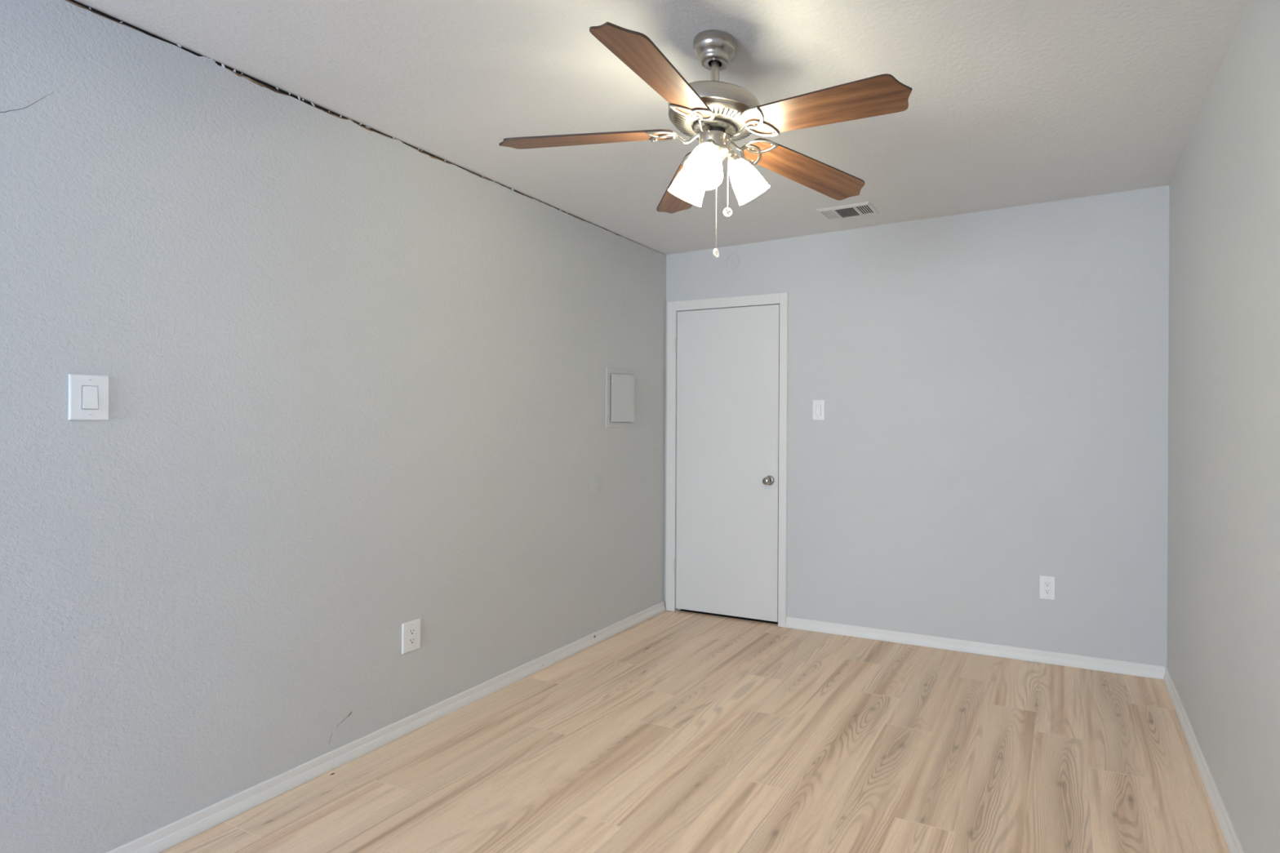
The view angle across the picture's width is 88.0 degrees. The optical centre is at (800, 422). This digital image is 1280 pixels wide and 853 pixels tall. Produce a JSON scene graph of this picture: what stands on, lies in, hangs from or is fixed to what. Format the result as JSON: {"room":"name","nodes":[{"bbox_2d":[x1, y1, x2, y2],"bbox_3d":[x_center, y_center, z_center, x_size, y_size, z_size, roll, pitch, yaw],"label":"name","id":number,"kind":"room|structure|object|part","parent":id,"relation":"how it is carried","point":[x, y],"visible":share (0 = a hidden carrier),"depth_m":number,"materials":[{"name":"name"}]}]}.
{"room":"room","nodes":[
{"label":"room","id":0,"kind":"room"},
{"bbox_2d":[0,0,666,852],"bbox_3d":[-2.421,0.052,0.806,0.102,2.460,7.802,0,0,22],"label":"wall","id":1,"kind":"structure","parent":0,"point":[356,371],"depth_m":2.16,"materials":[{"name":"grey paint"}]},
{"bbox_2d":[68,373,109,420],"bbox_3d":[-1.972,-0.069,1.780,0.012,0.126,0.080,0,0,22],"label":"light switch","id":2,"kind":"object","parent":1,"relation":"attached to","point":[88,394],"visible":1,"depth_m":1.78,"materials":[{"name":"white plastic"}]},
{"bbox_3d":[-1.974,-0.069,1.781,0.007,0.067,0.034,0,0,22],"label":"switch frame","id":3,"kind":"part","parent":2,"relation":"part of","materials":[{"name":"white plastic"}]},
{"bbox_2d":[106,600,665,852],"bbox_3d":[-2.376,1.250,0.778,0.016,0.065,7.788,0,0,22],"label":"baseboard","id":4,"kind":"structure","parent":1,"relation":"attached to","point":[168,836],"depth_m":2.42,"materials":[{"name":"white wood"}]},
{"bbox_2d":[401,617,420,653],"bbox_3d":[-1.622,0.890,2.674,0.008,0.126,0.080,0,0,22],"label":"power outlet","id":5,"kind":"object","parent":1,"relation":"attached to","point":[411,630],"visible":1,"depth_m":2.67,"materials":[{"name":"white plastic"}]},
{"bbox_2d":[408,626,415,645],"bbox_3d":[-1.622,0.890,2.674,0.008,0.067,0.034,0,0,22],"label":"receptacle","id":6,"kind":"object","parent":5,"relation":"attached to","point":[411,630],"depth_m":2.67,"materials":[{"name":"grey plastic"}]},
{"bbox_2d":[605,367,635,427],"bbox_3d":[-1.097,-0.148,3.945,0.033,0.360,0.273,0,0,22],"label":"breaker panel","id":7,"kind":"object","parent":1,"relation":"attached to","point":[620,383],"visible":1,"depth_m":3.92,"materials":[{"name":"grey paint"}]},
{"bbox_3d":[-1.094,-0.148,3.949,0.003,0.292,0.201,0,0,27],"label":"panel door","id":8,"kind":"part","parent":7,"relation":"part of","materials":[{"name":"grey paint"}]},
{"bbox_2d":[75,0,1249,254],"bbox_3d":[-1.024,-1.259,0.233,3.243,0.223,8.040,0,0,22],"label":"ceiling","id":9,"kind":"structure","parent":0,"point":[1012,103],"depth_m":2.22,"materials":[{"name":"paint"}]},
{"bbox_2d":[498,22,911,257],"bbox_3d":[-0.248,-0.853,1.955,1.209,0.655,1.214,0,0,22],"label":"ceiling fan","id":10,"kind":"object","parent":9,"relation":"hanging from","point":[714,113],"visible":1,"depth_m":1.91,"materials":[{"name":"brown wood"}]},
{"bbox_3d":[-0.652,-0.865,1.959,0.520,0.006,0.141,-6,14,-5],"label":"blade","id":11,"kind":"part","parent":10,"relation":"part of","materials":[{"name":"brown wood"}]},
{"bbox_3d":[-0.354,-0.871,1.617,0.141,0.006,0.520,14,8,11],"label":"blade","id":12,"kind":"part","parent":10,"relation":"part of","materials":[{"name":"brown wood"}]},
{"bbox_3d":[-0.420,-0.869,2.349,0.141,0.006,0.520,-14,0,-24],"label":"blade","id":13,"kind":"part","parent":10,"relation":"part of","materials":[{"name":"brown wood"}]},
{"bbox_3d":[-0.348,-0.773,2.052,0.116,0.118,0.116,40,22,29],"label":"lamp shade","id":14,"kind":"part","parent":10,"relation":"part of","materials":[{"name":"white glass"}]},
{"bbox_3d":[-0.279,-0.772,1.895,0.116,0.118,0.116,0,-34,6],"label":"lamp shade","id":15,"kind":"part","parent":10,"relation":"part of","materials":[{"name":"white glass"}]},
{"bbox_3d":[-0.279,-0.784,1.903,0.052,0.082,0.052,0,-34,6],"label":"light bulb","id":16,"kind":"part","parent":10,"relation":"part of","materials":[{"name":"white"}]},
{"bbox_2d":[704,138,715,146],"bbox_3d":[-0.277,-0.833,1.936,0.050,0.041,0.049,0,-34,6],"label":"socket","id":17,"kind":"object","parent":10,"relation":"attached to","point":[713,141],"depth_m":1.93,"materials":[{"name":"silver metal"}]},
{"bbox_3d":[-0.269,-0.711,2.042,0.004,0.318,0.009,0,0,-1],"label":"pull chain","id":18,"kind":"part","parent":10,"relation":"part of","materials":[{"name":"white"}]},
{"bbox_3d":[-0.225,-0.764,1.970,0.009,0.212,0.004,0,0,28],"label":"pull chain","id":19,"kind":"part","parent":10,"relation":"part of","materials":[{"name":"white metal"}]},
{"bbox_2d":[728,149,741,167],"bbox_3d":[-0.214,-0.832,2.014,0.049,0.041,0.050,-36,14,-19],"label":"socket","id":20,"kind":"object","parent":10,"relation":"attached to","point":[734,159],"depth_m":2.00,"materials":[{"name":"silver metal"}]},
{"bbox_3d":[-0.177,-0.772,2.033,0.116,0.118,0.116,-36,14,-19],"label":"lamp shade","id":21,"kind":"part","parent":10,"relation":"part of","materials":[{"name":"white glass"}]},
{"bbox_3d":[0.024,-0.878,2.249,0.520,0.006,0.141,5,-16,-41],"label":"blade","id":22,"kind":"part","parent":10,"relation":"part of","materials":[{"name":"brown wood"}]},
{"bbox_3d":[0.065,-0.880,1.795,0.520,0.006,0.141,4,-11,31],"label":"blade","id":23,"kind":"part","parent":10,"relation":"part of","materials":[{"name":"brown wood"}]},
{"bbox_2d":[816,201,879,221],"bbox_3d":[0.263,-1.170,3.572,0.300,0.011,0.205,-1,-1,22],"label":"ceiling vent","id":24,"kind":"object","parent":9,"relation":"in","point":[866,208],"visible":1,"depth_m":3.56,"materials":[{"name":"white metal"}]},
{"bbox_2d":[159,610,1229,852],"bbox_3d":[-1.023,1.290,0.243,3.020,0.001,7.830,0,0,22],"label":"floor","id":25,"kind":"structure","parent":0,"point":[678,731],"depth_m":2.44,"materials":[{"name":"beige laminate"}]},
{"bbox_2d":[664,185,1168,666],"bbox_3d":[0.492,0.052,3.921,3.243,2.550,0.180,0,0,22],"label":"wall","id":26,"kind":"structure","parent":0,"point":[993,384],"depth_m":3.61,"materials":[{"name":"grey paint"}]},
{"bbox_2d":[666,292,788,627],"bbox_3d":[-0.493,0.235,4.245,0.898,2.114,0.170,0,0,22],"label":"door","id":27,"kind":"structure","parent":26,"relation":"in","point":[727,357],"depth_m":4.22,"materials":[{"name":"white wood"}]},
{"bbox_3d":[-0.212,0.372,4.075,0.063,0.063,0.070,0,0,22],"label":"knob","id":28,"kind":"part","parent":27,"relation":"part of","materials":[{"name":"silver metal"}]},
{"bbox_2d":[725,253,740,269],"bbox_3d":[-0.446,-1.056,4.208,0.104,0.104,0.007,0,0,22],"label":"cover","id":29,"kind":"object","parent":26,"relation":"attached to","point":[733,260],"visible":1,"depth_m":4.21,"materials":[{"name":"grey paint"}]},
{"bbox_2d":[812,400,825,420],"bbox_3d":[0.109,-0.076,3.975,0.080,0.126,0.012,0,0,22],"label":"light switch","id":30,"kind":"object","parent":26,"relation":"attached to","point":[818,405],"visible":1,"depth_m":3.97,"materials":[{"name":"white plastic"}]},
{"bbox_2d":[785,617,1166,679],"bbox_3d":[0.881,1.267,3.652,2.106,0.065,0.016,0,0,22],"label":"baseboard","id":31,"kind":"structure","parent":26,"relation":"attached to","point":[1157,672],"depth_m":3.59,"materials":[{"name":"white wood"}]},
{"bbox_2d":[1039,575,1055,599],"bbox_3d":[1.333,0.894,3.470,0.080,0.126,0.008,0,0,22],"label":"power outlet","id":32,"kind":"object","parent":26,"relation":"attached to","point":[1047,584],"visible":1,"depth_m":3.47,"materials":[{"name":"white plastic"}]},
{"bbox_2d":[1044,581,1050,594],"bbox_3d":[1.333,0.894,3.470,0.034,0.067,0.008,0,0,22],"label":"receptacle","id":33,"kind":"object","parent":32,"relation":"attached to","point":[1046,584],"depth_m":3.47,"materials":[{"name":"grey plastic"}]},
{"bbox_2d":[1166,0,1279,852],"bbox_3d":[0.422,0.017,-0.367,0.100,2.560,7.800,0,0,22],"label":"wall","id":34,"kind":"structure","parent":0,"point":[1223,666],"depth_m":1.98,"materials":[{"name":"grey paint"}]},
{"bbox_2d":[1164,666,1244,852],"bbox_3d":[0.362,1.264,-0.345,0.016,0.065,7.800,0,0,22],"label":"baseboard","id":35,"kind":"structure","parent":34,"relation":"attached to","point":[1233,842],"depth_m":2.30,"materials":[{"name":"white wood"}]}
]}

